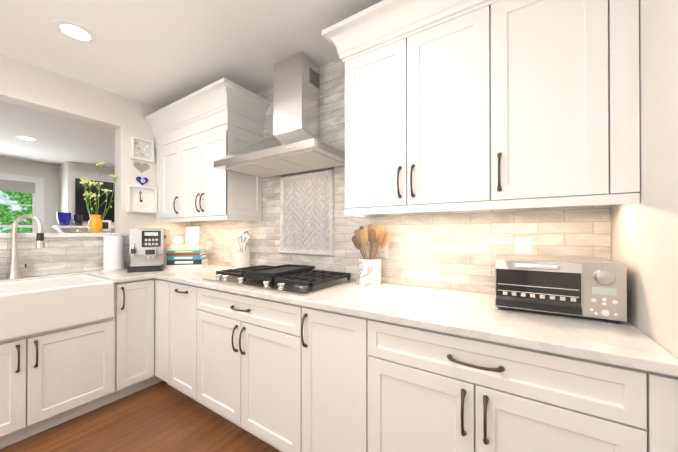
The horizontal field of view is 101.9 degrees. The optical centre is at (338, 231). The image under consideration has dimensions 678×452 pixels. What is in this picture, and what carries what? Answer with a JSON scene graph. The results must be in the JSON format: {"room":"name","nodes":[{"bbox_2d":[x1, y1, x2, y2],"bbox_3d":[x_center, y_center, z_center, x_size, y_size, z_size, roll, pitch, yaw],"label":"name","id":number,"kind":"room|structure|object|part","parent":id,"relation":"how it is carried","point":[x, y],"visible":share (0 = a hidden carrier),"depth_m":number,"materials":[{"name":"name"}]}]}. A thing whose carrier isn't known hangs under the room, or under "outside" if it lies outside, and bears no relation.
{"room":"kitchen","nodes":[
{"label":"kitchen","id":0,"kind":"room"},
{"bbox_2d":[0,157,58,232],"bbox_3d":[-5.650,0.020,4.488,0.140,2.480,5.300,0,0,33],"label":"wall","id":1,"kind":"structure","parent":0,"point":[48,173],"depth_m":4.95,"materials":[{"name":"white paint"}]},
{"bbox_2d":[0,173,43,232],"bbox_3d":[-5.684,-0.106,4.279,0.030,1.700,1.520,0,0,33],"label":"living room window","id":2,"kind":"structure","parent":1,"relation":"in","point":[20,195],"depth_m":4.69,"materials":[{"name":"glass"},{"name":"painted wood"}]},
{"bbox_2d":[0,54,120,128],"bbox_3d":[-2.674,-1.094,1.542,0.140,0.280,2.360,0,0,33],"label":"ceiling beam","id":3,"kind":"structure","parent":0,"point":[22,83],"depth_m":2.15,"materials":[{"name":"white paint"}]},
{"bbox_2d":[58,161,114,232],"bbox_3d":[-4.507,0.025,5.625,0.550,2.480,1.650,0,0,33],"label":"wall","id":4,"kind":"structure","parent":0,"point":[69,172],"depth_m":4.94,"materials":[{"name":"white paint"}]},
{"bbox_2d":[52,226,114,232],"bbox_3d":[-4.221,0.008,5.331,0.249,0.192,1.835,0,0,33],"label":"mantel shelf","id":5,"kind":"object","parent":4,"relation":"attached to","point":[64,229],"visible":0.27,"depth_m":4.69,"materials":[{"name":"white"}]},
{"bbox_2d":[56,212,70,225],"bbox_3d":[-4.654,-0.203,4.650,0.184,0.220,0.184,0,0,33],"label":"vase","id":6,"kind":"object","parent":5,"relation":"on","point":[63,218],"visible":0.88,"depth_m":4.60,"materials":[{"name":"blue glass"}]},
{"bbox_2d":[73,215,83,225],"bbox_3d":[-4.551,-0.187,4.810,0.144,0.190,0.144,0,0,33],"label":"cup","id":7,"kind":"object","parent":5,"relation":"on","point":[78,220],"visible":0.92,"depth_m":4.77,"materials":[{"name":"clear glass"}]},
{"bbox_2d":[75,178,114,221],"bbox_3d":[-4.296,-0.553,5.406,0.044,0.755,1.315,0,0,33],"label":"television","id":8,"kind":"object","parent":4,"relation":"attached to","point":[81,207],"visible":0.25,"depth_m":5.07,"materials":[{"name":"black"}]},
{"bbox_2d":[0,381,280,451],"bbox_3d":[-2.493,1.275,2.366,7.740,0.050,5.440,0,0,33],"label":"floor","id":9,"kind":"structure","parent":0,"point":[162,416],"depth_m":1.71,"materials":[{"name":"brown wood"}]},
{"bbox_2d":[0,314,115,448],"bbox_3d":[-2.069,0.927,1.762,0.623,0.640,0.842,0,0,33],"label":"base cabinet","id":10,"kind":"object","parent":9,"relation":"on","point":[49,379],"depth_m":1.70,"materials":[{"name":"white wood"}]},
{"bbox_3d":[-1.929,0.877,1.423,0.021,0.507,0.412,0,0,33],"label":"door","id":11,"kind":"part","parent":10,"relation":"part of","materials":[{"name":"white wood"}]},
{"bbox_3d":[-1.812,0.724,1.555,0.040,0.162,0.019,0,0,33],"label":"handle","id":12,"kind":"part","parent":10,"relation":"part of","materials":[{"name":"brown metal"}]},
{"bbox_3d":[-1.774,0.724,1.613,0.040,0.162,0.019,0,0,33],"label":"handle","id":13,"kind":"part","parent":10,"relation":"part of","materials":[{"name":"brown metal"}]},
{"bbox_3d":[-1.703,0.879,1.774,0.021,0.507,0.412,0,0,33],"label":"door","id":14,"kind":"part","parent":10,"relation":"part of","materials":[{"name":"white wood"}]},
{"bbox_2d":[112,278,155,401],"bbox_3d":[-1.775,0.807,2.219,0.623,0.884,0.244,0,0,33],"label":"base cabinet","id":15,"kind":"object","parent":9,"relation":"on","point":[133,300],"depth_m":2.05,"materials":[{"name":"white wood"}]},
{"bbox_3d":[-1.545,0.483,1.970,0.040,0.166,0.019,0,0,33],"label":"handle","id":16,"kind":"part","parent":15,"relation":"part of","materials":[{"name":"brown metal"}]},
{"bbox_3d":[-1.520,0.756,2.059,0.021,0.755,0.238,0,0,33],"label":"door","id":17,"kind":"part","parent":15,"relation":"part of","materials":[{"name":"white wood"}]},
{"bbox_2d":[154,279,169,381],"bbox_3d":[-1.194,0.807,2.364,0.234,0.884,0.613,0,0,33],"label":"base cabinet","id":18,"kind":"object","parent":9,"relation":"on","point":[161,287],"depth_m":2.11,"materials":[{"name":"white wood"}]},
{"bbox_2d":[166,281,193,399],"bbox_3d":[-0.942,0.807,2.202,0.365,0.884,0.613,0,0,33],"label":"base cabinet","id":19,"kind":"object","parent":9,"relation":"on","point":[180,333],"depth_m":1.97,"materials":[{"name":"white wood"}]},
{"bbox_3d":[-1.117,0.423,1.931,0.155,0.018,0.040,0,0,33],"label":"handle","id":20,"kind":"part","parent":19,"relation":"part of","materials":[{"name":"brown metal"}]},
{"bbox_3d":[-1.102,0.755,1.953,0.358,0.755,0.021,0,0,33],"label":"door","id":21,"kind":"part","parent":19,"relation":"part of","materials":[{"name":"white wood"}]},
{"bbox_2d":[194,286,301,451],"bbox_3d":[-0.405,0.805,1.856,0.914,0.884,0.613,0,0,33],"label":"base cabinet","id":22,"kind":"object","parent":9,"relation":"on","point":[283,376],"depth_m":1.56,"materials":[{"name":"white wood"}]},
{"bbox_3d":[-0.757,0.830,1.731,0.451,0.604,0.021,0,0,33],"label":"door","id":23,"kind":"part","parent":22,"relation":"part of","materials":[{"name":"white wood"}]},
{"bbox_3d":[-0.608,0.629,1.602,0.019,0.162,0.040,0,0,33],"label":"handle","id":24,"kind":"part","parent":22,"relation":"part of","materials":[{"name":"brown metal"}]},
{"bbox_3d":[-0.578,0.449,1.584,0.167,0.018,0.040,0,0,33],"label":"handle","id":25,"kind":"part","parent":22,"relation":"part of","materials":[{"name":"brown metal"}]},
{"bbox_3d":[-0.552,0.629,1.567,0.019,0.162,0.040,0,0,33],"label":"handle","id":26,"kind":"part","parent":22,"relation":"part of","materials":[{"name":"brown metal"}]},
{"bbox_3d":[-0.565,0.449,1.609,0.908,0.145,0.021,0,0,33],"label":"drawer","id":27,"kind":"part","parent":22,"relation":"part of","materials":[{"name":"white wood"}]},
{"bbox_3d":[-0.373,0.829,1.483,0.451,0.604,0.021,0,0,33],"label":"door","id":28,"kind":"part","parent":22,"relation":"part of","materials":[{"name":"white wood"}]},
{"bbox_2d":[302,306,369,451],"bbox_3d":[0.131,0.803,1.511,0.361,0.884,0.613,0,0,33],"label":"base cabinet","id":29,"kind":"object","parent":9,"relation":"on","point":[335,346],"depth_m":1.25,"materials":[{"name":"white wood"}]},
{"bbox_3d":[-0.168,0.480,1.320,0.019,0.166,0.040,0,0,33],"label":"handle","id":30,"kind":"part","parent":29,"relation":"part of","materials":[{"name":"brown metal"}]},
{"bbox_3d":[-0.029,0.752,1.262,0.355,0.755,0.021,0,0,33],"label":"door","id":31,"kind":"part","parent":29,"relation":"part of","materials":[{"name":"white wood"}]},
{"bbox_2d":[370,319,677,451],"bbox_3d":[0.651,0.802,1.176,0.876,0.884,0.613,0,0,33],"label":"base cabinet","id":32,"kind":"object","parent":9,"relation":"on","point":[431,391],"depth_m":0.89,"materials":[{"name":"white wood"}]},
{"bbox_2d":[0,264,677,376],"bbox_3d":[-0.684,0.345,1.394,3.356,0.030,1.718,0,0,33],"label":"countertop","id":33,"kind":"structure","parent":32,"relation":"on","point":[478,315],"depth_m":1.07,"materials":[{"name":"stone"}]},
{"bbox_2d":[7,214,44,278],"bbox_3d":[-2.200,0.107,1.936,0.170,0.450,0.159,0,0,33],"label":"faucet","id":34,"kind":"object","parent":33,"relation":"on","point":[15,266],"visible":0.98,"depth_m":1.93,"materials":[{"name":"silver metal"}]},
{"bbox_2d":[0,274,113,341],"bbox_3d":[-2.013,0.473,1.726,0.560,0.259,0.808,0,0,33],"label":"farmhouse sink","id":35,"kind":"object","parent":33,"relation":"in","point":[32,307],"visible":1,"depth_m":1.70,"materials":[{"name":"white ceramic"}]},
{"bbox_2d":[102,233,124,271],"bbox_3d":[-1.910,0.173,2.334,0.156,0.322,0.156,0,0,33],"label":"paper towel roll","id":36,"kind":"object","parent":33,"relation":"on","point":[113,253],"visible":1,"depth_m":2.28,"materials":[{"name":"white paper"}]},
{"bbox_2d":[127,229,169,272],"bbox_3d":[-1.675,0.156,2.449,0.237,0.356,0.430,0,0,-24],"label":"coffee machine","id":37,"kind":"object","parent":33,"relation":"on","point":[148,251],"visible":1,"depth_m":2.30,"materials":[{"name":"silver metal"}]},
{"bbox_2d":[165,244,207,268],"bbox_3d":[-1.415,0.229,2.576,0.301,0.212,0.228,0,0,-12],"label":"books","id":38,"kind":"object","parent":33,"relation":"on","point":[181,256],"visible":0.94,"depth_m":2.47,"materials":[{"name":"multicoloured paper"}]},
{"bbox_2d":[172,236,182,244],"bbox_3d":[-1.481,0.086,2.525,0.093,0.079,0.095,0,0,33],"label":"clock","id":39,"kind":"object","parent":38,"relation":"on","point":[177,240],"visible":0.92,"depth_m":2.50,"materials":[{"name":"white plastic"}]},
{"bbox_2d":[185,227,198,243],"bbox_3d":[-1.380,0.041,2.588,0.115,0.161,0.115,0,0,33],"label":"smart speaker","id":40,"kind":"object","parent":38,"relation":"on","point":[191,235],"visible":0.96,"depth_m":2.54},
{"bbox_2d":[235,251,249,267],"bbox_3d":[-0.842,0.257,2.404,0.126,0.155,0.126,0,0,33],"label":"utensil crock","id":41,"kind":"object","parent":33,"relation":"on","point":[242,259],"visible":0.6,"depth_m":2.35,"materials":[{"name":"ceramic"}]},
{"bbox_2d":[237,231,250,251],"bbox_3d":[-0.831,0.159,2.407,0.186,0.324,0.047,0,0,43],"label":"utensils","id":42,"kind":"object","parent":41,"relation":"in","point":[245,236],"visible":0.88,"depth_m":2.40,"materials":[{"name":"silver metal"}]},
{"bbox_2d":[202,264,355,295],"bbox_3d":[-0.409,0.294,1.866,0.910,0.074,0.538,0,0,33],"label":"cooktop","id":43,"kind":"object","parent":33,"relation":"in","point":[303,280],"visible":1,"depth_m":1.73,"materials":[{"name":"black metal"}]},
{"bbox_2d":[359,258,380,286],"bbox_3d":[0.193,0.251,1.711,0.140,0.160,0.140,0,0,33],"label":"utensil crock","id":44,"kind":"object","parent":33,"relation":"on","point":[369,273],"visible":0.9,"depth_m":1.65,"materials":[{"name":"white ceramic"}]},
{"bbox_2d":[352,224,390,259],"bbox_3d":[0.190,0.137,1.720,0.272,0.362,0.054,0,0,33],"label":"wooden utensils","id":45,"kind":"object","parent":44,"relation":"in","point":[380,236],"visible":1,"depth_m":1.71,"materials":[{"name":"brown wood"}]},
{"bbox_2d":[494,254,626,323],"bbox_3d":[0.889,0.220,1.161,0.400,0.216,0.326,0,0,31],"label":"toaster oven","id":46,"kind":"object","parent":33,"relation":"on","point":[593,287],"visible":1,"depth_m":1.04,"materials":[{"name":"silver metal"}]},
{"bbox_3d":[0.295,0.827,1.053,0.403,0.604,0.021,0,0,33],"label":"door","id":47,"kind":"part","parent":32,"relation":"part of","materials":[{"name":"white wood"}]},
{"bbox_3d":[0.423,0.626,0.939,0.019,0.162,0.040,0,0,33],"label":"handle","id":48,"kind":"part","parent":32,"relation":"part of","materials":[{"name":"brown metal"}]},
{"bbox_3d":[0.452,0.446,0.921,0.177,0.018,0.040,0,0,33],"label":"handle","id":49,"kind":"part","parent":32,"relation":"part of","materials":[{"name":"brown metal"}]},
{"bbox_3d":[0.480,0.625,0.902,0.019,0.162,0.040,0,0,33],"label":"handle","id":50,"kind":"part","parent":32,"relation":"part of","materials":[{"name":"brown metal"}]},
{"bbox_3d":[0.466,0.446,0.945,0.811,0.145,0.021,0,0,33],"label":"drawer","id":51,"kind":"part","parent":32,"relation":"part of","materials":[{"name":"white wood"}]},
{"bbox_3d":[0.638,0.826,0.832,0.402,0.604,0.021,0,0,33],"label":"door","id":52,"kind":"part","parent":32,"relation":"part of","materials":[{"name":"white wood"}]},
{"bbox_2d":[115,96,189,233],"bbox_3d":[-1.824,0.012,2.857,0.140,2.480,0.780,0,0,33],"label":"wall pier","id":53,"kind":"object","parent":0,"point":[134,122],"visible":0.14,"depth_m":2.56,"materials":[{"name":"white paint"}]},
{"bbox_2d":[133,162,149,173],"bbox_3d":[-1.886,-0.602,2.629,0.004,0.105,0.135,0,0,33],"label":"heart","id":54,"kind":"object","parent":53,"relation":"attached to","point":[142,168],"visible":1,"depth_m":2.63,"materials":[{"name":"grey"}]},
{"bbox_2d":[126,184,156,212],"bbox_3d":[-1.872,-0.302,2.616,0.040,0.250,0.242,0,0,33],"label":"framed picture","id":55,"kind":"object","parent":53,"relation":"attached to","point":[141,199],"visible":1,"depth_m":2.62,"materials":[{"name":"white wood"}]},
{"bbox_2d":[136,176,147,185],"bbox_3d":[-1.874,-0.476,2.627,0.026,0.086,0.105,0,0,33],"label":"heart","id":56,"kind":"object","parent":53,"relation":"attached to","point":[142,181],"visible":1,"depth_m":2.62,"materials":[{"name":"blue ceramic"}]},
{"bbox_2d":[130,136,153,162],"bbox_3d":[-1.873,-0.776,2.621,0.035,0.205,0.185,0,0,33],"label":"framed picture","id":57,"kind":"object","parent":53,"relation":"attached to","point":[141,149],"visible":1,"depth_m":2.62,"materials":[{"name":"white"}]},
{"bbox_2d":[122,234,184,236],"bbox_3d":[-1.799,0.182,2.750,0.017,0.305,0.630,0,0,33],"label":"trim","id":58,"kind":"structure","parent":53,"relation":"attached to","point":[126,235],"depth_m":2.85,"materials":[{"name":"stone"}]},
{"bbox_2d":[0,0,382,168],"bbox_3d":[-2.493,-1.260,2.378,7.740,0.060,5.440,0,0,33],"label":"ceiling","id":59,"kind":"structure","parent":0,"point":[159,54],"depth_m":1.86,"materials":[{"name":"white paint"}]},
{"bbox_2d":[16,136,38,140],"bbox_3d":[-4.102,-1.221,3.628,0.196,0.006,0.196,0,0,33],"label":"recessed light","id":60,"kind":"object","parent":59,"relation":"in","point":[27,138],"visible":1,"depth_m":3.62,"materials":[{"name":"white"}]},
{"bbox_2d":[53,20,96,42],"bbox_3d":[-1.631,-1.230,1.703,0.196,0.006,0.196,0,0,33],"label":"recessed light","id":61,"kind":"object","parent":59,"relation":"in","point":[75,31],"visible":1,"depth_m":1.69,"materials":[{"name":"white plastic"}]},
{"bbox_2d":[611,0,677,358],"bbox_3d":[0.241,-0.003,-0.401,0.140,2.480,3.740,0,0,33],"label":"wall","id":62,"kind":"structure","parent":0,"point":[644,239],"depth_m":0.82,"materials":[{"name":"white paint"}]},
{"bbox_3d":[-0.121,0.009,2.140,3.500,2.480,0.140,0,0,33],"label":"wall","id":63,"kind":"structure","parent":0,"visible":0},
{"bbox_2d":[145,77,269,222],"bbox_3d":[-1.229,-0.594,2.497,1.247,1.018,0.440,0,0,33],"label":"upper cabinet","id":64,"kind":"object","parent":63,"relation":"attached to","point":[197,134],"visible":0.96,"depth_m":2.29,"materials":[{"name":"white wood"}]},
{"bbox_3d":[-1.585,-0.449,2.595,0.346,0.652,0.021,0,0,33],"label":"door","id":65,"kind":"part","parent":64,"relation":"part of","materials":[{"name":"white wood"}]},
{"bbox_3d":[-1.479,-0.237,2.492,0.019,0.162,0.040,0,0,33],"label":"handle","id":66,"kind":"part","parent":64,"relation":"part of","materials":[{"name":"brown metal"}]},
{"bbox_3d":[-1.290,-0.450,2.405,0.344,0.652,0.021,0,0,33],"label":"door","id":67,"kind":"part","parent":64,"relation":"part of","materials":[{"name":"white wood"}]},
{"bbox_3d":[-1.185,-0.238,2.303,0.019,0.162,0.040,0,0,33],"label":"handle","id":68,"kind":"part","parent":64,"relation":"part of","materials":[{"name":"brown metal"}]},
{"bbox_3d":[-1.131,-0.238,2.268,0.019,0.162,0.040,0,0,33],"label":"handle","id":69,"kind":"part","parent":64,"relation":"part of","materials":[{"name":"brown metal"}]},
{"bbox_3d":[-1.229,-0.938,2.498,1.247,0.328,0.440,0,0,33],"label":"crown","id":70,"kind":"part","parent":64,"relation":"part of","materials":[{"name":"white wood"}]},
{"bbox_3d":[-0.995,-0.451,2.215,0.346,0.652,0.021,0,0,33],"label":"door","id":71,"kind":"part","parent":64,"relation":"part of","materials":[{"name":"white wood"}]},
{"bbox_2d":[214,52,344,178],"bbox_3d":[-0.384,-0.839,1.924,0.905,0.781,0.490,0,0,33],"label":"range hood","id":72,"kind":"object","parent":63,"relation":"attached to","point":[295,143],"visible":0.96,"depth_m":1.91,"materials":[{"name":"silver metal"}]},
{"bbox_2d":[190,59,610,293],"bbox_3d":[-0.221,-0.449,2.118,3.358,1.561,0.010,0,0,33],"label":"wall tile","id":73,"kind":"structure","parent":63,"relation":"attached to","point":[456,250],"depth_m":1.67,"materials":[{"name":"tile"}]},
{"bbox_2d":[206,241,211,252],"bbox_3d":[-1.332,0.162,2.807,0.072,0.116,0.030,0,0,33],"label":"electrical outlet","id":74,"kind":"object","parent":73,"relation":"attached to","point":[209,247],"visible":1,"depth_m":2.81,"materials":[{"name":"white plastic"}]},
{"bbox_2d":[280,169,333,255],"bbox_3d":[-0.262,-0.134,2.124,0.530,0.635,0.021,0,0,33],"label":"decorative tile panel","id":75,"kind":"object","parent":73,"relation":"attached to","point":[306,213],"depth_m":2.11,"materials":[{"name":"white tile"}]},
{"bbox_2d":[378,244,387,257],"bbox_3d":[0.284,0.112,1.780,0.072,0.116,0.005,0,0,33],"label":"electrical outlet","id":76,"kind":"object","parent":73,"relation":"attached to","point":[384,253],"visible":0.54,"depth_m":1.77,"materials":[{"name":"white plastic"}]},
{"bbox_2d":[515,238,531,254],"bbox_3d":[0.919,0.090,1.371,0.072,0.116,0.005,0,0,33],"label":"electrical outlet","id":77,"kind":"object","parent":73,"relation":"attached to","point":[523,246],"visible":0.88,"depth_m":1.37,"materials":[{"name":"white plastic"}]},
{"bbox_2d":[322,0,639,217],"bbox_3d":[0.545,-0.599,1.360,1.247,1.018,0.430,0,0,33],"label":"upper cabinet","id":78,"kind":"object","parent":63,"relation":"attached to","point":[460,105],"visible":1,"depth_m":1.16,"materials":[{"name":"white wood"}]},
{"bbox_3d":[0.186,-0.539,1.454,0.353,0.822,0.021,0,0,33],"label":"door","id":79,"kind":"part","parent":78,"relation":"part of","materials":[{"name":"white wood"}]},
{"bbox_3d":[0.294,-0.242,1.350,0.019,0.162,0.040,0,0,33],"label":"handle","id":80,"kind":"part","parent":78,"relation":"part of","materials":[{"name":"brown metal"}]},
{"bbox_3d":[0.350,-0.242,1.315,0.019,0.162,0.040,0,0,33],"label":"handle","id":81,"kind":"part","parent":78,"relation":"part of","materials":[{"name":"brown metal"}]},
{"bbox_3d":[0.488,-0.540,1.260,0.354,0.822,0.021,0,0,33],"label":"door","id":82,"kind":"part","parent":78,"relation":"part of","materials":[{"name":"white wood"}]},
{"bbox_3d":[0.545,-1.029,1.362,1.247,0.158,0.430,0,0,33],"label":"crown","id":83,"kind":"part","parent":78,"relation":"part of","materials":[{"name":"white wood"}]},
{"bbox_3d":[0.652,-0.243,1.120,0.019,0.162,0.040,0,0,33],"label":"handle","id":84,"kind":"part","parent":78,"relation":"part of","materials":[{"name":"brown metal"}]},
{"bbox_3d":[0.793,-0.541,1.064,0.358,0.822,0.021,0,0,33],"label":"door","id":85,"kind":"part","parent":78,"relation":"part of","materials":[{"name":"white wood"}]},
{"bbox_3d":[-2.674,0.646,1.534,0.140,1.200,2.360,0,0,33],"label":"wall","id":86,"kind":"structure","parent":0,"visible":0},
{"bbox_2d":[0,233,121,237],"bbox_3d":[-2.672,0.029,1.535,0.195,0.035,2.359,0,0,33],"label":"sill","id":87,"kind":"structure","parent":86,"relation":"on","point":[27,235],"depth_m":2.13,"materials":[{"name":"stone"}]},
{"bbox_2d":[69,227,85,232],"bbox_3d":[-2.176,-0.010,2.292,0.100,0.047,0.100,0,0,33],"label":"dish","id":88,"kind":"object","parent":87,"relation":"on","point":[77,231],"visible":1,"depth_m":2.27,"materials":[{"name":"white ceramic"}]},
{"bbox_2d":[80,162,117,232],"bbox_3d":[-2.076,-0.297,2.408,0.149,0.623,0.274,0,0,33],"label":"vase","id":89,"kind":"object","parent":87,"relation":"on","point":[95,224],"visible":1,"depth_m":2.36,"materials":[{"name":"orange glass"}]},
{"bbox_2d":[101,220,110,232],"bbox_3d":[-2.103,-0.042,2.483,0.082,0.112,0.076,0,0,33],"label":"security camera","id":90,"kind":"object","parent":87,"relation":"on","point":[106,225],"visible":0.92,"depth_m":2.46,"materials":[{"name":"white plastic"}]},
{"bbox_2d":[0,236,184,278],"bbox_3d":[-2.441,0.189,1.760,0.010,0.282,2.990,0,0,33],"label":"wall tiles","id":91,"kind":"structure","parent":86,"relation":"attached to","point":[66,255],"depth_m":2.15,"materials":[{"name":"tile"}]}
]}

